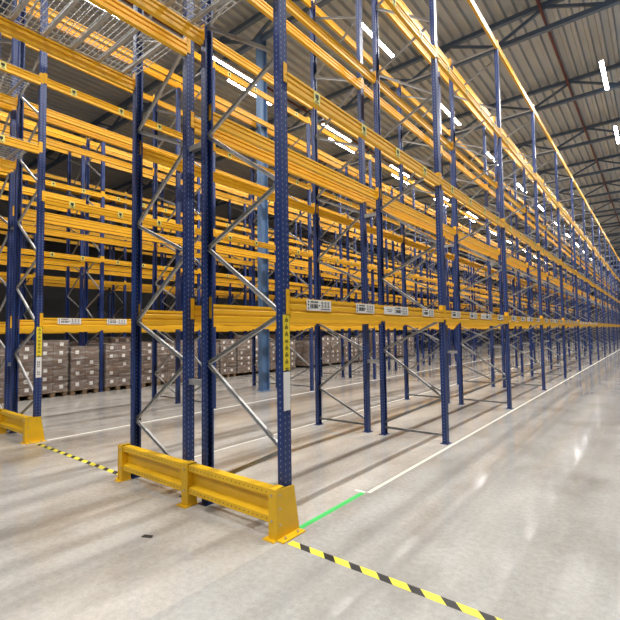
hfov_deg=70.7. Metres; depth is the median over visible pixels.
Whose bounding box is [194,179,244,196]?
beam
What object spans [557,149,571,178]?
beam
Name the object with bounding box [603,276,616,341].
frame
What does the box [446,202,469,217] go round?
beam
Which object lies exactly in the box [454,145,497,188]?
beam
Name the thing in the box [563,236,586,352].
frame
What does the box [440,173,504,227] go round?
beam
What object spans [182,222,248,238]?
beam
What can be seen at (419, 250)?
frame
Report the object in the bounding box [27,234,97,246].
beam
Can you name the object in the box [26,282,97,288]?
beam
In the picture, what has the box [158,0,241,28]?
deck
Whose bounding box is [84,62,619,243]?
roof truss
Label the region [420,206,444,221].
beam
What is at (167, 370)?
pallet
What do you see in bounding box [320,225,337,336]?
frame
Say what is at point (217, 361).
pallet
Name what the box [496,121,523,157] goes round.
beam
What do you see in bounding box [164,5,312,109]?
beam
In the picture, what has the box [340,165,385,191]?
beam
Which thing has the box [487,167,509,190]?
beam
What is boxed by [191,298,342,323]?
beam
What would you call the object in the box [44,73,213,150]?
beam
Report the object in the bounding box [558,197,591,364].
frame
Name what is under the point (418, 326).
beam
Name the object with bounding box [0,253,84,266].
beam
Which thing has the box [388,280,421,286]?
beam
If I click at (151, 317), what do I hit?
beam
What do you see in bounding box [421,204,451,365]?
frame
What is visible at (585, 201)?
beam
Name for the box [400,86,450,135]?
beam
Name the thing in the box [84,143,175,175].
beam
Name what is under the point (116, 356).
pallet
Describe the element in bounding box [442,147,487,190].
beam
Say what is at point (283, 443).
frame
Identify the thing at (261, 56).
column
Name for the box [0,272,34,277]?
beam
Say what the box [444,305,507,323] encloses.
beam
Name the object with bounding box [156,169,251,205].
beam
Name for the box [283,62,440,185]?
beam
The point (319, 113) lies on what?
beam
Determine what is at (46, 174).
beam
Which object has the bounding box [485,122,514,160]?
beam
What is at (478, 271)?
frame
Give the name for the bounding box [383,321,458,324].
beam
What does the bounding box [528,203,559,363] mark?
frame
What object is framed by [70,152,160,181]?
beam
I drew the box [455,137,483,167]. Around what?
beam
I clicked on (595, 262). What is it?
frame
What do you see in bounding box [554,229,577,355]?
frame
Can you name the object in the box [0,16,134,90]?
beam
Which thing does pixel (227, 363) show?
pallet
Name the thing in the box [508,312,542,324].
beam
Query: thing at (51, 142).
beam
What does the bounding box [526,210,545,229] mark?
beam
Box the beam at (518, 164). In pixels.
[515,158,533,183]
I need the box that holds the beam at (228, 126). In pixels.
[209,104,378,199]
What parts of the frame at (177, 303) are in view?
post, post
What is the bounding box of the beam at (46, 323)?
[40,313,200,328]
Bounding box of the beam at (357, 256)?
[356,254,385,263]
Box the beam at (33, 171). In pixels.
[23,167,36,173]
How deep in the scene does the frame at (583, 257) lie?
39.45 m
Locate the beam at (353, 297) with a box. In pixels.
[323,293,354,298]
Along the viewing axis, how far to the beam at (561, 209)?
16.70 m
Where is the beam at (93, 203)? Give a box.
[89,201,175,222]
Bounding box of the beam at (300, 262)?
[289,258,347,272]
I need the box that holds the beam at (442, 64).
[436,46,500,136]
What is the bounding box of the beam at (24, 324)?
[19,320,102,329]
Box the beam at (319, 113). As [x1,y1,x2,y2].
[315,109,399,164]
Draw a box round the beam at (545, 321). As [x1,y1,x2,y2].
[543,318,563,324]
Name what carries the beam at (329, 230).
attached to the frame at (321, 232)
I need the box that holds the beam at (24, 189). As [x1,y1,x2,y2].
[0,181,85,203]
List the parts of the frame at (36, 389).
post, white plate, location plate, post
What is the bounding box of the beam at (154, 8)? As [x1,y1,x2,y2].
[127,0,204,45]
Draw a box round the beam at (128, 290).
[104,288,163,293]
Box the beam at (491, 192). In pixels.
[487,184,516,214]
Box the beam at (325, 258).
[311,250,372,269]
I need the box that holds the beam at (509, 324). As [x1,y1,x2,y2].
[509,324,529,325]
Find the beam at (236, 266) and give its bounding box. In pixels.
[218,263,257,270]
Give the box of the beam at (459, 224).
[458,223,471,231]
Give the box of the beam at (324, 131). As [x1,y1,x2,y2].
[309,117,370,159]
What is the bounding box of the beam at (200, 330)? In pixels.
[200,330,251,330]
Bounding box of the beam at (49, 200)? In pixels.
[42,190,213,235]
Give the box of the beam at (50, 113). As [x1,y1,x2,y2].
[22,102,182,160]
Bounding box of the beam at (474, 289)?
[473,288,487,292]
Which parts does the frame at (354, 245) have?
post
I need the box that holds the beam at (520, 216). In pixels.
[517,209,535,229]
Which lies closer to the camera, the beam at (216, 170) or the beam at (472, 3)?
the beam at (472, 3)
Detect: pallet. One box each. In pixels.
[0,345,33,403]
[21,340,67,397]
[59,346,98,395]
[69,342,108,346]
[88,343,129,390]
[95,337,130,342]
[121,342,151,387]
[146,344,174,385]
[160,340,197,382]
[196,342,218,378]
[216,340,235,376]
[232,339,251,373]
[234,335,257,370]
[269,341,295,367]
[269,342,275,369]
[295,341,314,365]
[303,337,330,364]
[330,337,339,362]
[339,337,357,360]
[339,340,347,361]
[358,333,378,358]
[358,338,362,359]
[385,333,393,355]
[396,336,401,355]
[408,337,413,354]
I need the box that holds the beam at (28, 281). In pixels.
[28,281,108,287]
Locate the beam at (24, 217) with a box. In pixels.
[13,206,178,243]
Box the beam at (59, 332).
[59,332,123,332]
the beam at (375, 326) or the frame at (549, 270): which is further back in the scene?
the frame at (549, 270)
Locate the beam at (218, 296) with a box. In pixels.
[218,296,257,299]
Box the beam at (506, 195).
[498,187,525,212]
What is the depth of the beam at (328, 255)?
24.78 m
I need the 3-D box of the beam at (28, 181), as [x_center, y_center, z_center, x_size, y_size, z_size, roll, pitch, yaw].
[-10.380,-5.287,19.148,0.050,0.213,3.639,-3,-4,38]
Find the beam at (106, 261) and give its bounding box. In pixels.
[103,256,198,273]
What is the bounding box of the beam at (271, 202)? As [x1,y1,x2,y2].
[255,196,299,211]
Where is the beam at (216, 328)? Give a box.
[216,328,275,328]
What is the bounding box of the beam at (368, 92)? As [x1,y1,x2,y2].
[362,79,441,152]
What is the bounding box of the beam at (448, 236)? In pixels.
[444,231,489,256]
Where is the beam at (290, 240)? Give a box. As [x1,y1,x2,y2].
[268,234,312,246]
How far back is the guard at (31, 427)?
7.14 m
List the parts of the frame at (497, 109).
post, post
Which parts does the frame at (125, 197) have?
post, post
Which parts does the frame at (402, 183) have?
post, post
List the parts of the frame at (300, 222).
post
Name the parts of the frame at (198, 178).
post, post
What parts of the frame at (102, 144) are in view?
post, post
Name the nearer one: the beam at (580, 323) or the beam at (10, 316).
the beam at (10, 316)
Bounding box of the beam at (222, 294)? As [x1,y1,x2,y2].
[195,291,231,295]
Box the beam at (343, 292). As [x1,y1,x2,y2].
[343,292,370,296]
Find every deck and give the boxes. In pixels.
[0,0,92,40]
[0,59,38,96]
[0,133,37,160]
[59,0,182,76]
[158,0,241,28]
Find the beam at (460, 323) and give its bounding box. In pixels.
[460,323,501,325]
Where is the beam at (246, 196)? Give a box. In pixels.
[245,195,295,212]
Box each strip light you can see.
[213,53,253,81]
[227,64,271,104]
[322,122,351,141]
[328,133,354,153]
[362,3,394,57]
[390,164,409,176]
[441,85,460,125]
[487,149,494,161]
[599,45,608,89]
[613,120,619,143]
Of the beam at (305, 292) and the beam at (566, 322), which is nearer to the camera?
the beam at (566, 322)
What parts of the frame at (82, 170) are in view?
post, post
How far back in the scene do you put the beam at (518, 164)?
17.36 m
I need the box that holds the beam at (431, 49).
[384,0,436,58]
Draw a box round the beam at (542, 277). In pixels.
[541,275,555,283]
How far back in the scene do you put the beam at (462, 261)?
15.31 m
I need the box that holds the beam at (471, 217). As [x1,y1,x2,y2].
[470,215,489,229]
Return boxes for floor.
[0,338,619,619]
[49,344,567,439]
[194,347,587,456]
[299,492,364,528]
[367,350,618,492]
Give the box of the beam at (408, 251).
[405,249,429,258]
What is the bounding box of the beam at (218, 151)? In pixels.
[214,143,309,189]
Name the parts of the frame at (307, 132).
post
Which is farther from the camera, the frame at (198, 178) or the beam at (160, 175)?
the frame at (198, 178)
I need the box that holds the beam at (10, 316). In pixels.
[10,316,158,329]
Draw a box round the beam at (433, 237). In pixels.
[415,227,446,243]
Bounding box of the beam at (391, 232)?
[349,217,392,233]
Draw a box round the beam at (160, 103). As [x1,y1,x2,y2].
[158,100,251,144]
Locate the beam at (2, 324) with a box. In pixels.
[0,322,61,330]
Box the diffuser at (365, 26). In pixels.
[362,23,393,56]
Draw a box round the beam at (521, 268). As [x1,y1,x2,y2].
[519,265,537,276]
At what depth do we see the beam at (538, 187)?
20.26 m
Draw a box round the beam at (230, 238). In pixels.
[214,229,310,256]
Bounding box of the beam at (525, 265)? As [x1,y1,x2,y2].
[500,249,527,267]
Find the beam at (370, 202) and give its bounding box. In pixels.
[365,196,443,236]
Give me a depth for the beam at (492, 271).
18.91 m
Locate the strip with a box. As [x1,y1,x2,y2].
[141,534,152,537]
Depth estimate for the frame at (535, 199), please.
12.75 m
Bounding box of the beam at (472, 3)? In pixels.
[467,0,497,48]
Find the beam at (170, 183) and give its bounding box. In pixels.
[167,181,228,201]
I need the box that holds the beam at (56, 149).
[0,131,67,154]
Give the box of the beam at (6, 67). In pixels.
[0,60,43,85]
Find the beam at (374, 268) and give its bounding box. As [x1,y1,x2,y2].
[373,264,416,278]
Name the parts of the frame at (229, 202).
post, post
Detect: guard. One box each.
[0,408,46,443]
[114,443,305,543]
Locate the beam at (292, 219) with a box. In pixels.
[289,217,320,228]
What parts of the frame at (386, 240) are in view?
post, post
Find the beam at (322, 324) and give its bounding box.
[322,324,403,325]
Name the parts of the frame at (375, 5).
post, post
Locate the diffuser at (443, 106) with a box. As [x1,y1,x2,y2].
[441,104,460,124]
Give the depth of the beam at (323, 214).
9.23 m
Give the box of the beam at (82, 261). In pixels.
[82,261,175,277]
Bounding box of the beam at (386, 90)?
[377,76,453,150]
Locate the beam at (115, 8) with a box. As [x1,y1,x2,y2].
[87,0,190,55]
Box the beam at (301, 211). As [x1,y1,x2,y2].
[301,211,338,224]
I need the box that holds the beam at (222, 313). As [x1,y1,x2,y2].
[209,297,381,323]
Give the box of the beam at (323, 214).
[316,204,402,242]
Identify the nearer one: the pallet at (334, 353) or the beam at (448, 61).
the beam at (448, 61)
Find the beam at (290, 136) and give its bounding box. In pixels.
[288,133,345,165]
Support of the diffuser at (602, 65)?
attached to the strip light at (601, 61)
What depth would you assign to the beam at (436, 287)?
23.13 m
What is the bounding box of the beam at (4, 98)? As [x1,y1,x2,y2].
[0,93,17,106]
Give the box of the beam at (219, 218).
[194,211,243,225]
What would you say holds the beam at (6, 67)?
attached to the frame at (36, 389)
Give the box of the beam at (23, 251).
[0,246,102,262]
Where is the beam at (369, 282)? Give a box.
[368,281,401,288]
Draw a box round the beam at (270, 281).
[269,279,313,287]
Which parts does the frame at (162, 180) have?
post, post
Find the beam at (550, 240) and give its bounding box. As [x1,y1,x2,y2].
[539,229,553,243]
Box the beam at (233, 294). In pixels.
[233,294,273,298]
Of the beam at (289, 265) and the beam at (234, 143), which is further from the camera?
the beam at (289, 265)
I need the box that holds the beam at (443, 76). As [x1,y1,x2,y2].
[439,67,484,125]
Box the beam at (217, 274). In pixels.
[199,269,257,280]
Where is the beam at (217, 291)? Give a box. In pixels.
[194,288,243,294]
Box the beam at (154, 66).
[27,0,182,83]
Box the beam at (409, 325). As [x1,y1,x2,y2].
[409,325,455,326]
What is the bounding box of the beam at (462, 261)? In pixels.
[459,258,486,271]
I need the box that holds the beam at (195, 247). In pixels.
[179,243,275,261]
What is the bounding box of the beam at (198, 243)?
[194,240,275,259]
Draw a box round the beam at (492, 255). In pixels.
[490,252,519,268]
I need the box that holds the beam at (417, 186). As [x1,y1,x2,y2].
[414,181,445,203]
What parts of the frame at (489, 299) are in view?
post, post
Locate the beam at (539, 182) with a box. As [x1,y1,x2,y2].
[537,177,558,207]
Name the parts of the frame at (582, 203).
post, post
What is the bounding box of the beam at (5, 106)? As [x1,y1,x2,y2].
[0,101,14,111]
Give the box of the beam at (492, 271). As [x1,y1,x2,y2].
[491,269,513,279]
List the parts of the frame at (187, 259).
post, post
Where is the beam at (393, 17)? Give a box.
[378,0,438,71]
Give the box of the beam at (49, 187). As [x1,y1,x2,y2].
[24,181,110,201]
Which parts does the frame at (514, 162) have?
post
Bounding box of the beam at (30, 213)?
[20,204,182,243]
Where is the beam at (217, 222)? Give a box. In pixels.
[199,216,256,233]
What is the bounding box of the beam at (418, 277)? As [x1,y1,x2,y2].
[417,276,447,284]
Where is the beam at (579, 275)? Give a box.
[577,272,587,281]
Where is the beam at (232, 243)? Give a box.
[231,242,273,252]
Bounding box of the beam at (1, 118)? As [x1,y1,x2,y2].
[0,116,83,145]
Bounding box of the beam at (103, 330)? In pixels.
[103,330,197,330]
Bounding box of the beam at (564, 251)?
[554,242,565,253]
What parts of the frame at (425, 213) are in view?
post, post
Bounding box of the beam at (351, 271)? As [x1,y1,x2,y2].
[350,270,393,280]
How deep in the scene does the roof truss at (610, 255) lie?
62.71 m
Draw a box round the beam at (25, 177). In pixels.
[0,172,102,197]
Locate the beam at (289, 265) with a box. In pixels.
[289,265,312,270]
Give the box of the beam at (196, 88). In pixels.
[194,84,273,130]
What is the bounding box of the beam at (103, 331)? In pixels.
[103,331,145,331]
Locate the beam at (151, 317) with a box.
[139,304,315,325]
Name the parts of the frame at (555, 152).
post, post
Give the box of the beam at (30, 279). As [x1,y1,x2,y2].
[26,278,111,286]
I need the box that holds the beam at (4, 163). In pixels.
[0,158,15,169]
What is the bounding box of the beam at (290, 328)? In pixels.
[290,328,348,328]
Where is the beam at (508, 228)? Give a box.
[505,222,539,250]
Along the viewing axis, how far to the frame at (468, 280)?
28.18 m
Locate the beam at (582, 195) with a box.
[572,176,583,198]
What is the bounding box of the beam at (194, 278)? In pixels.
[194,278,244,284]
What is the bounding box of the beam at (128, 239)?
[126,237,174,248]
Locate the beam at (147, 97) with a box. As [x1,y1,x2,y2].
[1,33,153,101]
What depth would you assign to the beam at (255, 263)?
16.23 m
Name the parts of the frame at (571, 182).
post, post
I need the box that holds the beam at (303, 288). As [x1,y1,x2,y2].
[302,287,339,293]
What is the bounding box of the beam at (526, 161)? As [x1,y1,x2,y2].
[525,158,543,182]
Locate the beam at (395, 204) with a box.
[380,189,455,234]
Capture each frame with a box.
[0,0,17,430]
[7,0,47,432]
[19,182,24,344]
[21,173,36,340]
[65,145,84,346]
[81,127,104,391]
[97,202,111,337]
[110,192,126,336]
[130,0,193,496]
[151,87,180,403]
[160,175,175,339]
[164,217,174,339]
[178,60,216,408]
[181,162,200,378]
[189,0,291,505]
[216,229,228,338]
[228,196,246,339]
[231,222,243,338]
[245,194,257,332]
[251,136,276,387]
[269,238,271,334]
[273,238,274,334]
[288,122,314,390]
[289,213,297,365]
[293,246,306,335]
[296,211,313,340]
[310,0,371,432]
[318,168,344,377]
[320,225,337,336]
[323,253,334,335]
[336,227,358,361]
[341,159,375,379]
[353,235,369,335]
[361,0,451,444]
[366,191,390,369]
[387,184,419,371]
[397,72,450,403]
[397,243,414,355]
[399,267,411,334]
[400,205,424,364]
[418,250,434,352]
[418,270,427,347]
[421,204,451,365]
[422,257,436,350]
[428,232,450,358]
[437,260,452,350]
[441,47,512,408]
[449,124,495,386]
[450,217,474,360]
[451,230,471,356]
[459,264,467,347]
[460,266,465,345]
[465,270,478,346]
[466,265,480,347]
[469,242,488,353]
[471,229,494,356]
[476,273,487,345]
[478,271,489,345]
[486,248,500,351]
[487,109,546,389]
[487,160,523,375]
[487,279,497,343]
[491,239,509,351]
[498,254,514,349]
[498,276,510,343]
[508,246,520,350]
[509,184,539,367]
[510,259,525,348]
[515,252,532,349]
[517,149,566,377]
[520,276,527,342]
[525,260,540,348]
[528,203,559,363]
[534,262,545,346]
[541,177,580,369]
[542,217,570,358]
[542,266,555,345]
[542,275,555,343]
[549,270,560,343]
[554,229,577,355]
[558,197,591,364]
[559,283,569,340]
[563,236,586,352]
[564,275,573,342]
[569,213,599,359]
[570,281,581,340]
[572,246,592,349]
[578,225,605,356]
[578,255,594,348]
[583,257,601,347]
[586,235,610,353]
[589,262,605,344]
[592,241,615,351]
[593,266,608,342]
[597,250,618,349]
[597,270,612,342]
[600,273,614,342]
[602,255,619,347]
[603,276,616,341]
[606,260,619,343]
[609,265,619,344]
[609,282,619,341]
[612,269,619,343]
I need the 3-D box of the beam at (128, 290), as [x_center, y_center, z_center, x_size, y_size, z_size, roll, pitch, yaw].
[-9.125,-1.042,22.635,0.050,0.213,3.639,-3,-4,38]
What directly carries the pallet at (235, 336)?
on the floor at (519, 518)
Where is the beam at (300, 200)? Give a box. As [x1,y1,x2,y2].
[288,196,346,217]
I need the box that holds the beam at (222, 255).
[194,249,243,259]
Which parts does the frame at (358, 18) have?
post, post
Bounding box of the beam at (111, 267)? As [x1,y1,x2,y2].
[87,262,175,275]
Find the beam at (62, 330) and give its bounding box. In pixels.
[0,330,99,331]
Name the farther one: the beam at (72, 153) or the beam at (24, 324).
the beam at (72, 153)
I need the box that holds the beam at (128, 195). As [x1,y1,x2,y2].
[126,192,175,208]
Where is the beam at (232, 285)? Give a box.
[231,284,274,290]
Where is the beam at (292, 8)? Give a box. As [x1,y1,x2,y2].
[286,0,375,83]
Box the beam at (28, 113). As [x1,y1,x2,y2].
[15,107,131,150]
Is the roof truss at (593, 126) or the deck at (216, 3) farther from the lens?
the roof truss at (593, 126)
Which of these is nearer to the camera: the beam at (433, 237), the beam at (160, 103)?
the beam at (160, 103)
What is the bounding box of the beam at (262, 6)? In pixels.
[246,0,361,89]
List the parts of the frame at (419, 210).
post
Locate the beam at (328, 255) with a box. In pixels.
[302,249,338,258]
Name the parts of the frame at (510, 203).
post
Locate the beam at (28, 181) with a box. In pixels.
[28,181,111,200]
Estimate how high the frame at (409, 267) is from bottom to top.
8.220 m
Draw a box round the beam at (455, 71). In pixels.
[451,60,494,122]
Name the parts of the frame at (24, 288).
post, post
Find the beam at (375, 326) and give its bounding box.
[375,326,417,327]
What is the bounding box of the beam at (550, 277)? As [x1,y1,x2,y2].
[549,275,559,282]
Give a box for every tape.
[36,443,117,474]
[287,541,502,619]
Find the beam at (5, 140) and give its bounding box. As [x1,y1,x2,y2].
[0,134,42,153]
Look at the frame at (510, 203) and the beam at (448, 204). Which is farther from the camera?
the beam at (448, 204)
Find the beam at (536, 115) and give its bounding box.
[534,108,556,150]
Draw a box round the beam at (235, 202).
[231,200,273,214]
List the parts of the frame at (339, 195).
post, post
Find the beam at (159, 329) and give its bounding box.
[159,329,252,329]
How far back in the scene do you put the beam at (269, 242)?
22.20 m
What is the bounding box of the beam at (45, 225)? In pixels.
[44,224,125,240]
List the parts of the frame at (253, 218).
post, post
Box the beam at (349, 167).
[348,165,390,190]
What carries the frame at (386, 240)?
on the floor at (519, 518)
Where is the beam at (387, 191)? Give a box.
[386,189,419,208]
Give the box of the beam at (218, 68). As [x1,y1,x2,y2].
[214,60,308,123]
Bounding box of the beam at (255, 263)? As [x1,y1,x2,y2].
[254,260,313,275]
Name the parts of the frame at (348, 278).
post, post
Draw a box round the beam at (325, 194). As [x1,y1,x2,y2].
[310,183,371,212]
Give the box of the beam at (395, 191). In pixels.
[393,189,424,207]
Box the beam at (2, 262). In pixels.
[0,260,66,270]
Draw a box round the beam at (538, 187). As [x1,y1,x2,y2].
[537,184,551,203]
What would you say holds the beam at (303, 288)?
attached to the frame at (300, 222)
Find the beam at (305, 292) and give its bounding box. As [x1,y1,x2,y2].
[290,290,321,294]
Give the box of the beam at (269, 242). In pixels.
[255,238,299,249]
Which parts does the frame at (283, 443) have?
foot plate, post, post, location plate, white plate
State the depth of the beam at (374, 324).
8.41 m
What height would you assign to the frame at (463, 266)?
8.220 m
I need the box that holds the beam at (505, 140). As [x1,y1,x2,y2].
[501,129,536,179]
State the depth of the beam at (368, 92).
8.84 m
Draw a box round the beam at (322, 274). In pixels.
[320,271,360,282]
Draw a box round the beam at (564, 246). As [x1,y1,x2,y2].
[561,242,570,252]
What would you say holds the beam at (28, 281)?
attached to the frame at (23, 183)
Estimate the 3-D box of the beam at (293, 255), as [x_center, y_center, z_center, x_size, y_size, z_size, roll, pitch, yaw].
[-0.438,-3.079,25.117,0.050,0.213,3.639,-3,-4,38]
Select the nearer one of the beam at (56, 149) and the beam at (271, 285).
the beam at (56, 149)
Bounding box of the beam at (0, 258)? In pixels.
[0,258,81,267]
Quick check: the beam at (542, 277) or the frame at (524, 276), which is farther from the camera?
the frame at (524, 276)
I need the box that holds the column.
[256,35,270,391]
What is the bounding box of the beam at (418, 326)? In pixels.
[418,326,449,327]
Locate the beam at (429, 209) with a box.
[426,207,450,221]
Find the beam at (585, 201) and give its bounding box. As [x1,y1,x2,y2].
[584,197,592,213]
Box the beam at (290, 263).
[289,263,341,273]
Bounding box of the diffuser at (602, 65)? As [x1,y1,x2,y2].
[600,61,608,89]
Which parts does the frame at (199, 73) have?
post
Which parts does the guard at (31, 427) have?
guard post, rail, guard post, plate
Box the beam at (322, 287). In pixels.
[321,286,356,292]
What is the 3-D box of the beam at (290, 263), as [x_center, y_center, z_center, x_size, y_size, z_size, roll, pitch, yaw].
[0.071,-1.555,15.329,0.071,0.213,3.639,-3,-4,38]
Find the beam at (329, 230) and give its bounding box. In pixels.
[322,228,352,237]
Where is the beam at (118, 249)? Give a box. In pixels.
[104,246,164,256]
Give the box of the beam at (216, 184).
[194,177,248,195]
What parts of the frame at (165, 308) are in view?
post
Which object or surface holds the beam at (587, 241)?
attached to the frame at (582, 203)
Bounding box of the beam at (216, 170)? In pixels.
[194,161,274,192]
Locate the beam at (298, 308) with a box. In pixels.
[286,289,444,321]
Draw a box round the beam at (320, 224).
[319,221,359,237]
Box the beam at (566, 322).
[564,320,578,325]
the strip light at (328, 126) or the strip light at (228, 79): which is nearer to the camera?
the strip light at (228, 79)
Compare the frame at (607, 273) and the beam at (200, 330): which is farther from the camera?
the frame at (607, 273)
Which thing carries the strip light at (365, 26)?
hanging from the ceiling
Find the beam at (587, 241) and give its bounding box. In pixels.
[586,238,593,250]
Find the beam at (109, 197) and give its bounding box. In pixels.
[103,191,198,219]
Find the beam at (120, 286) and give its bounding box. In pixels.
[115,285,174,291]
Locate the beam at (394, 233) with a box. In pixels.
[394,233,425,245]
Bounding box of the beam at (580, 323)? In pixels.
[579,321,589,325]
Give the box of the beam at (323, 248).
[320,246,355,256]
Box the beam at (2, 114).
[0,111,86,143]
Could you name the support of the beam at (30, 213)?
attached to the frame at (36, 389)
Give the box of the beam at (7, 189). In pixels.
[0,187,36,196]
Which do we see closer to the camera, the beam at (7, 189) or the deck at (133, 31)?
the deck at (133, 31)
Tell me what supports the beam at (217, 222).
attached to the frame at (198, 178)
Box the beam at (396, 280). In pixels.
[395,278,426,285]
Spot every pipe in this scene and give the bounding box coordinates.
[123,0,571,274]
[536,0,619,224]
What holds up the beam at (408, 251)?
attached to the frame at (430, 267)
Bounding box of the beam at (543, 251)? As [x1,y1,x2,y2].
[540,247,561,264]
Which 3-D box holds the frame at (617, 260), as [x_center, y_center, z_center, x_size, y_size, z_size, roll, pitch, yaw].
[28.815,-0.667,41.324,1.168,8.220,0.140,-3,-4,38]
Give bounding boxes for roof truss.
[0,0,11,20]
[2,0,332,194]
[27,0,619,234]
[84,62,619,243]
[130,117,619,252]
[196,153,619,252]
[218,179,619,261]
[240,198,619,266]
[271,213,619,270]
[297,225,619,273]
[329,243,619,279]
[338,234,619,273]
[345,252,619,281]
[375,260,618,285]
[414,264,618,286]
[429,268,618,284]
[451,255,615,275]
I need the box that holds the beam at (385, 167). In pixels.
[371,155,413,184]
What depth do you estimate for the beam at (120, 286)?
21.60 m
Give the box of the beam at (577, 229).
[574,222,585,239]
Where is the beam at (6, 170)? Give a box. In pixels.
[0,167,12,173]
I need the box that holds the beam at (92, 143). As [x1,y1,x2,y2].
[88,138,175,172]
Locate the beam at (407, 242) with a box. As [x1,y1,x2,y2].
[404,238,454,260]
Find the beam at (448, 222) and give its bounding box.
[447,220,467,232]
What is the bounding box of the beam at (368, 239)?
[367,237,400,250]
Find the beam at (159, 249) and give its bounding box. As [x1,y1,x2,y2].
[156,244,252,265]
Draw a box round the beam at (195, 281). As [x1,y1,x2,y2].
[162,276,229,286]
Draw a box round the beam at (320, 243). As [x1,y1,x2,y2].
[320,243,345,250]
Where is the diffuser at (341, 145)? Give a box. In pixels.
[329,138,354,152]
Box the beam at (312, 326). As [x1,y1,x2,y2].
[312,326,374,327]
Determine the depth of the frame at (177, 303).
11.25 m
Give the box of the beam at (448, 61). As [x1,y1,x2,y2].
[397,0,450,66]
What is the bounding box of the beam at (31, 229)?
[0,221,153,250]
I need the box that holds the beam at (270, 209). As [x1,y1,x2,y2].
[253,200,312,223]
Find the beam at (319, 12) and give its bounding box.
[313,0,398,87]
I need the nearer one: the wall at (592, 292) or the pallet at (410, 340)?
the pallet at (410, 340)
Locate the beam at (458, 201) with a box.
[457,200,485,219]
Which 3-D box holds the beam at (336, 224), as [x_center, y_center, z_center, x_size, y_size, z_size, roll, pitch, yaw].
[2.653,-5.043,27.395,0.050,0.213,3.639,-3,-4,38]
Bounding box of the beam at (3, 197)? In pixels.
[0,195,66,211]
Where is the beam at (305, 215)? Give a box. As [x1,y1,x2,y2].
[296,212,335,225]
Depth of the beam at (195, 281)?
20.13 m
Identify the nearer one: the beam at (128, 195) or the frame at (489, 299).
the frame at (489, 299)
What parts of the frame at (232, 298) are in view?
post, post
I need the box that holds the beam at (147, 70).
[17,0,178,88]
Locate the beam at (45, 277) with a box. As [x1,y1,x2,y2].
[44,276,124,285]
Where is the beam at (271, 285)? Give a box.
[251,281,300,289]
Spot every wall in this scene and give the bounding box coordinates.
[0,228,412,345]
[414,273,619,338]
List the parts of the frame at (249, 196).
post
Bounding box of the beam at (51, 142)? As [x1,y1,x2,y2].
[0,123,153,175]
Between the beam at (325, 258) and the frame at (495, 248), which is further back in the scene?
the frame at (495, 248)
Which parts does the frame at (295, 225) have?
post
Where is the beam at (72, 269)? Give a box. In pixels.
[70,267,160,279]
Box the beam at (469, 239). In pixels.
[457,227,499,254]
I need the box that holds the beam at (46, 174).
[45,173,125,195]
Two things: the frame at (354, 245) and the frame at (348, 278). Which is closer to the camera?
the frame at (348, 278)
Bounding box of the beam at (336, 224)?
[336,224,367,234]
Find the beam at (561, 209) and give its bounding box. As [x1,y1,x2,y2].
[559,204,574,225]
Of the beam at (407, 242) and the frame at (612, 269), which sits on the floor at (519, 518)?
the frame at (612, 269)
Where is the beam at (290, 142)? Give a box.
[288,139,339,168]
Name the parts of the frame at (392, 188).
post, post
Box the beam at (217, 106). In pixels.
[179,83,273,136]
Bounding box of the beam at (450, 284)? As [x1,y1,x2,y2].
[448,281,472,289]
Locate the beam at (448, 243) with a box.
[447,240,471,253]
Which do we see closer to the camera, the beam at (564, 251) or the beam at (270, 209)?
the beam at (270, 209)
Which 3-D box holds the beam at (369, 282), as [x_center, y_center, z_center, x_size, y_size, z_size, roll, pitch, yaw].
[3.765,-1.276,21.695,0.050,0.213,3.639,-3,-4,38]
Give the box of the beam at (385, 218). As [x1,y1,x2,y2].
[372,209,414,231]
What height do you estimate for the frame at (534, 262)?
8.220 m
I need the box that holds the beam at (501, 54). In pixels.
[498,42,533,111]
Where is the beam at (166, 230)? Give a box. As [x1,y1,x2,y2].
[164,228,228,243]
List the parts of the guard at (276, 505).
plate, guard post, rail, foot plate, guard post, rail, foot plate, guard post, plate, foot plate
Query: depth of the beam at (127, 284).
20.57 m
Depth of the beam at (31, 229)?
10.22 m
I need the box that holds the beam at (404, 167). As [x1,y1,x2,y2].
[403,165,452,197]
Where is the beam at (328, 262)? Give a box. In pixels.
[323,260,353,267]
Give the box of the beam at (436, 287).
[429,285,452,291]
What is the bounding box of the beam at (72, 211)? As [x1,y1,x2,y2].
[71,210,160,230]
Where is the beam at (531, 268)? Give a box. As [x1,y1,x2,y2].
[529,265,547,276]
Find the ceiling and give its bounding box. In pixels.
[0,0,619,283]
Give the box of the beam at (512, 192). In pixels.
[511,190,527,206]
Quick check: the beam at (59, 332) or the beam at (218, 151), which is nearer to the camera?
the beam at (218, 151)
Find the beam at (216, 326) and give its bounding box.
[214,325,311,327]
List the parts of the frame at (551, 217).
post, post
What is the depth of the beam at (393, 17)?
9.31 m
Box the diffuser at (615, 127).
[614,126,619,143]
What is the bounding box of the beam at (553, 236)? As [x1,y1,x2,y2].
[547,230,557,241]
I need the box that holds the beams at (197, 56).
[0,0,619,333]
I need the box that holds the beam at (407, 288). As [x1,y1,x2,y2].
[406,287,430,292]
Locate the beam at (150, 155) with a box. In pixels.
[140,141,314,214]
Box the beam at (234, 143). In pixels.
[191,111,364,202]
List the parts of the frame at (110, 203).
post, post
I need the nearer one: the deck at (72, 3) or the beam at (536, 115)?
the deck at (72, 3)
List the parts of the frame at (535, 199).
post, post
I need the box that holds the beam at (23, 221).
[0,217,35,225]
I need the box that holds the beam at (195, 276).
[182,273,249,283]
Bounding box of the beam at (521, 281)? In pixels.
[515,278,531,284]
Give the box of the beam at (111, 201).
[111,201,174,216]
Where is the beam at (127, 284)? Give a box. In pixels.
[125,281,174,289]
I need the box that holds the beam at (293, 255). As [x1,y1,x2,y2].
[289,253,312,259]
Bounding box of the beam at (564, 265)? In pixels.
[562,262,576,274]
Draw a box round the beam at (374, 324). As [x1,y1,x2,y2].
[374,324,415,324]

